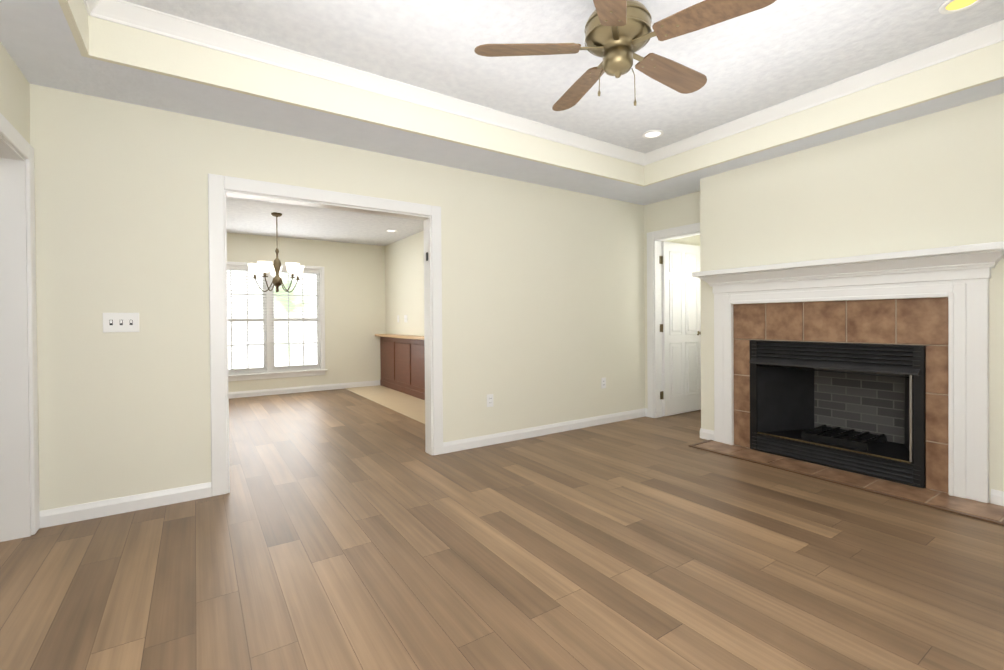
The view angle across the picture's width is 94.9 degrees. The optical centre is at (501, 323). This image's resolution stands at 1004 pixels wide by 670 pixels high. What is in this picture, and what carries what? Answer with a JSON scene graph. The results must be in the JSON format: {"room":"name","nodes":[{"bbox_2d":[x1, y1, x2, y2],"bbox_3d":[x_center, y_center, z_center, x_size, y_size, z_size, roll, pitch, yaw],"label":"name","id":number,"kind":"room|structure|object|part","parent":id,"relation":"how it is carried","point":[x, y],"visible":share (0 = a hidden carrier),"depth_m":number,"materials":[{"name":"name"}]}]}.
{"room":"living room","nodes":[
{"label":"living room","id":0,"kind":"room"},
{"bbox_2d":[0,42,29,143],"bbox_3d":[-2.694,-0.090,2.601,0.120,2.440,8.690,-1,1,-34],"label":"wall","id":1,"kind":"structure","parent":0,"point":[14,98],"depth_m":2.31,"materials":[{"name":"paint"}]},
{"bbox_2d":[0,113,39,541],"bbox_3d":[-2.110,0.089,1.729,0.156,2.085,1.820,-1,1,-34],"label":"trim","id":2,"kind":"structure","parent":1,"relation":"attached to","point":[19,485],"depth_m":2.42,"materials":[{"name":"white wood"}]},
{"bbox_2d":[227,233,385,391],"bbox_3d":[-3.549,-0.118,7.179,3.770,2.440,0.120,-1,1,-34],"label":"wall","id":3,"kind":"structure","parent":0,"point":[355,308],"depth_m":7.69,"materials":[{"name":"paint"}]},
{"bbox_2d":[227,261,327,381],"bbox_3d":[-3.597,-0.030,7.117,1.690,1.765,0.169,-1,1,-34],"label":"dining room window","id":4,"kind":"structure","parent":3,"relation":"in","point":[269,370],"depth_m":7.16,"materials":[{"name":"clear glass"}]},
{"bbox_2d":[228,380,379,398],"bbox_3d":[-3.491,1.056,7.141,3.500,0.092,0.015,-1,1,-34],"label":"baseboard","id":5,"kind":"structure","parent":3,"relation":"attached to","point":[251,393],"depth_m":7.32,"materials":[{"name":"white wood"}]},
{"bbox_2d":[29,83,644,510],"bbox_3d":[-0.493,-0.117,3.988,5.320,2.440,0.120,-1,1,-34],"label":"wall","id":6,"kind":"structure","parent":0,"point":[543,303],"depth_m":2.95,"materials":[{"name":"paint"}]},
{"bbox_2d":[103,313,138,332],"bbox_3d":[-2.257,-0.005,2.733,0.168,0.116,0.014,-1,1,-34],"label":"light switch","id":7,"kind":"object","parent":6,"relation":"attached to","point":[120,322],"visible":1,"depth_m":2.73,"materials":[{"name":"plastic"}]},
{"bbox_2d":[39,482,211,528],"bbox_3d":[-2.221,1.079,2.760,0.818,0.092,0.015,-1,1,-34],"label":"baseboard","id":8,"kind":"structure","parent":6,"relation":"attached to","point":[78,512],"depth_m":2.73,"materials":[{"name":"white wood"}]},
{"bbox_2d":[208,173,442,495],"bbox_3d":[-1.236,0.070,3.494,1.657,2.085,0.156,-1,1,-34],"label":"trim","id":9,"kind":"structure","parent":6,"relation":"attached to","point":[221,188],"depth_m":3.22,"materials":[{"name":"white wood"}]},
{"bbox_2d":[487,394,492,406],"bbox_3d":[-0.107,0.699,4.170,0.070,0.114,0.009,-1,1,-34],"label":"electrical outlet","id":10,"kind":"object","parent":6,"relation":"attached to","point":[489,400],"visible":1,"depth_m":4.17,"materials":[{"name":"plastic"}]},
{"bbox_2d":[443,408,647,453],"bbox_3d":[0.591,1.045,4.614,2.605,0.092,0.045,-1,1,-34],"label":"baseboard","id":11,"kind":"structure","parent":6,"relation":"attached to","point":[478,441],"depth_m":4.46,"materials":[{"name":"white wood"}]},
{"bbox_2d":[601,378,605,388],"bbox_3d":[1.096,0.644,4.970,0.070,0.114,0.009,-1,1,-34],"label":"electrical outlet","id":12,"kind":"object","parent":6,"relation":"attached to","point":[603,382],"visible":1,"depth_m":4.97,"materials":[{"name":"plastic"}]},
{"bbox_2d":[385,231,423,335],"bbox_3d":[-0.825,-0.132,6.380,0.120,2.440,4.230,-1,1,-34],"label":"wall","id":13,"kind":"structure","parent":0,"point":[404,276],"depth_m":7.32,"materials":[{"name":"paint"}]},
{"bbox_2d":[397,315,406,321],"bbox_3d":[-1.614,-0.072,7.447,0.013,0.115,0.420,-1,1,-34],"label":"light switch","id":14,"kind":"object","parent":13,"relation":"attached to","point":[405,318],"visible":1,"depth_m":7.36,"materials":[{"name":"plastic"}]},
{"bbox_2d":[0,389,1003,669],"bbox_3d":[-1.028,1.137,3.984,9.000,0.060,10.400,-1,1,-34],"label":"floor","id":15,"kind":"structure","parent":0,"point":[340,529],"depth_m":2.12,"materials":[{"name":"brown wood"}]},
{"bbox_2d":[345,385,424,423],"bbox_3d":[-1.207,1.091,6.128,0.619,0.004,4.228,-1,1,-34],"label":"floor","id":16,"kind":"structure","parent":15,"relation":"on","point":[410,406],"depth_m":6.50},
{"bbox_2d":[375,334,424,399],"bbox_3d":[-1.169,0.639,6.620,0.198,0.900,3.448,-1,1,-34],"label":"cabinet","id":17,"kind":"object","parent":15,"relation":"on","point":[402,360],"depth_m":7.12,"materials":[{"name":"brown wood"}]},
{"bbox_2d":[689,241,1003,525],"bbox_3d":[2.591,0.307,3.594,1.070,1.552,2.003,-1,1,-34],"label":"fireplace","id":18,"kind":"object","parent":15,"relation":"on","point":[869,373],"visible":1,"depth_m":3.34,"materials":[{"name":"wood"}]},
{"bbox_2d":[991,489,1003,505],"bbox_3d":[3.430,1.041,2.351,0.385,0.092,1.242,-1,1,-34],"label":"baseboard","id":19,"kind":"structure","parent":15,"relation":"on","point":[997,497],"depth_m":2.74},
{"bbox_2d":[0,0,1003,245],"bbox_3d":[-0.539,-1.507,4.032,5.320,0.340,8.690,-1,1,-34],"label":"ceiling","id":20,"kind":"structure","parent":0,"point":[111,42],"depth_m":3.03,"materials":[{"name":"paint"}]},
{"bbox_2d":[83,0,110,19],"bbox_3d":[-1.215,-1.546,1.102,0.068,0.087,2.640,-1,1,-34],"label":"crown molding","id":21,"kind":"structure","parent":20,"relation":"attached to","point":[100,8],"depth_m":2.25,"materials":[{"name":"white wood"}]},
{"bbox_2d":[247,212,304,292],"bbox_3d":[-2.741,-0.855,5.625,0.639,0.954,0.623,-1,1,-34],"label":"dining chandelier","id":22,"kind":"object","parent":20,"relation":"hanging from","point":[275,269],"visible":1,"depth_m":5.55,"materials":[{"name":"brown metal"}]},
{"bbox_3d":[-2.739,-0.651,5.627,0.639,0.128,0.623,-1,1,-34],"label":"lamp shade","id":23,"kind":"part","parent":22,"relation":"part of","materials":[{"name":"white glass"}]},
{"bbox_2d":[87,0,647,165],"bbox_3d":[-0.295,-1.569,3.365,4.108,0.087,0.068,-1,1,-34],"label":"crown molding","id":24,"kind":"structure","parent":20,"relation":"attached to","point":[129,14],"depth_m":2.86,"materials":[{"name":"white wood"}]},
{"bbox_2d":[647,19,1003,163],"bbox_3d":[2.148,-1.587,3.341,0.068,0.087,2.640,-1,1,-34],"label":"crown molding","id":25,"kind":"structure","parent":20,"relation":"attached to","point":[991,34],"depth_m":3.08,"materials":[{"name":"white wood"}]},
{"bbox_2d":[123,0,1003,152],"bbox_3d":[0.466,-1.641,2.220,4.170,0.060,2.880,-1,1,-34],"label":"ceiling","id":26,"kind":"structure","parent":0,"point":[776,52],"depth_m":2.69,"materials":[{"name":"white paint"}]},
{"bbox_2d":[474,0,775,110],"bbox_3d":[0.610,-1.337,2.285,1.287,0.549,1.338,-1,1,-34],"label":"ceiling fan","id":27,"kind":"object","parent":26,"relation":"hanging from","point":[619,34],"visible":1,"depth_m":2.19,"materials":[{"name":"gold metal"}]},
{"bbox_3d":[0.564,-1.155,2.259,0.158,0.186,0.114,-1,1,-34],"label":"cord","id":28,"kind":"part","parent":27,"relation":"part of","materials":[{"name":"gold metal"}]},
{"bbox_3d":[0.582,-1.347,2.264,0.596,0.032,0.622,-1,1,-34],"label":"arm","id":29,"kind":"part","parent":27,"relation":"part of"},
{"bbox_2d":[642,129,663,138],"bbox_3d":[1.296,-1.624,3.962,0.180,0.009,0.180,-1,1,-34],"label":"recessed light","id":30,"kind":"object","parent":26,"relation":"in","point":[654,133],"visible":0.98,"depth_m":3.96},
{"bbox_3d":[1.296,-1.627,3.962,0.126,0.002,0.126,-1,1,-34],"label":"bulb","id":31,"kind":"part","parent":30,"relation":"part of","materials":[{"name":"white glass"}]},
{"bbox_2d":[938,0,982,13],"bbox_3d":[2.324,-1.620,2.328,0.180,0.009,0.180,-1,1,-34],"label":"recessed light","id":32,"kind":"object","parent":26,"relation":"in","point":[950,6],"visible":1,"depth_m":2.35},
{"bbox_3d":[2.324,-1.622,2.328,0.126,0.002,0.126,-1,1,-34],"label":"bulb","id":33,"kind":"part","parent":32,"relation":"part of","materials":[{"name":"yellow glass"}]},
{"bbox_2d":[644,191,699,408],"bbox_3d":[2.873,-0.139,3.622,0.120,2.440,4.220,-1,1,-34],"label":"wall","id":34,"kind":"structure","parent":0,"point":[683,210],"depth_m":5.09,"materials":[{"name":"paint"}]},
{"bbox_2d":[647,222,699,417],"bbox_3d":[1.958,0.020,4.984,0.138,2.115,0.850,-1,1,-34],"label":"door frame","id":35,"kind":"structure","parent":34,"relation":"attached to","point":[655,239],"depth_m":5.25,"materials":[{"name":"white wood"}]},
{"bbox_2d":[659,241,700,415],"bbox_3d":[2.143,0.063,5.438,0.756,2.001,0.105,-1,1,-34],"label":"closet door","id":36,"kind":"structure","parent":35,"relation":"attached to","point":[680,330],"depth_m":5.43,"materials":[{"name":"white wood"}]},
{"bbox_2d":[662,235,699,245],"bbox_3d":[2.437,-0.173,5.242,0.950,2.490,0.900,-1,1,-34],"label":"wall","id":37,"kind":"structure","parent":0,"point":[693,240],"depth_m":5.60,"materials":[{"name":"paint"}]},
{"bbox_2d":[700,93,1003,502],"bbox_3d":[2.598,-0.137,3.592,0.368,2.440,2.065,-1,1,-34],"label":"wall","id":38,"kind":"structure","parent":0,"point":[933,180],"depth_m":3.23,"materials":[{"name":"paint"}]},
{"bbox_2d":[700,428,713,440],"bbox_3d":[1.916,1.037,4.292,0.015,0.092,0.149,-1,1,-34],"label":"baseboard","id":39,"kind":"structure","parent":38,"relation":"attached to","point":[706,434],"depth_m":4.30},
{"label":"outside","id":40,"kind":"structure","parent":0,"visible":0},
{"bbox_2d":[227,270,316,368],"bbox_3d":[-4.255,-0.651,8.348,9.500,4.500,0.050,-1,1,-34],"label":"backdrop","id":41,"kind":"structure","parent":40,"point":[280,331],"depth_m":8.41,"materials":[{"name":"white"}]}
]}

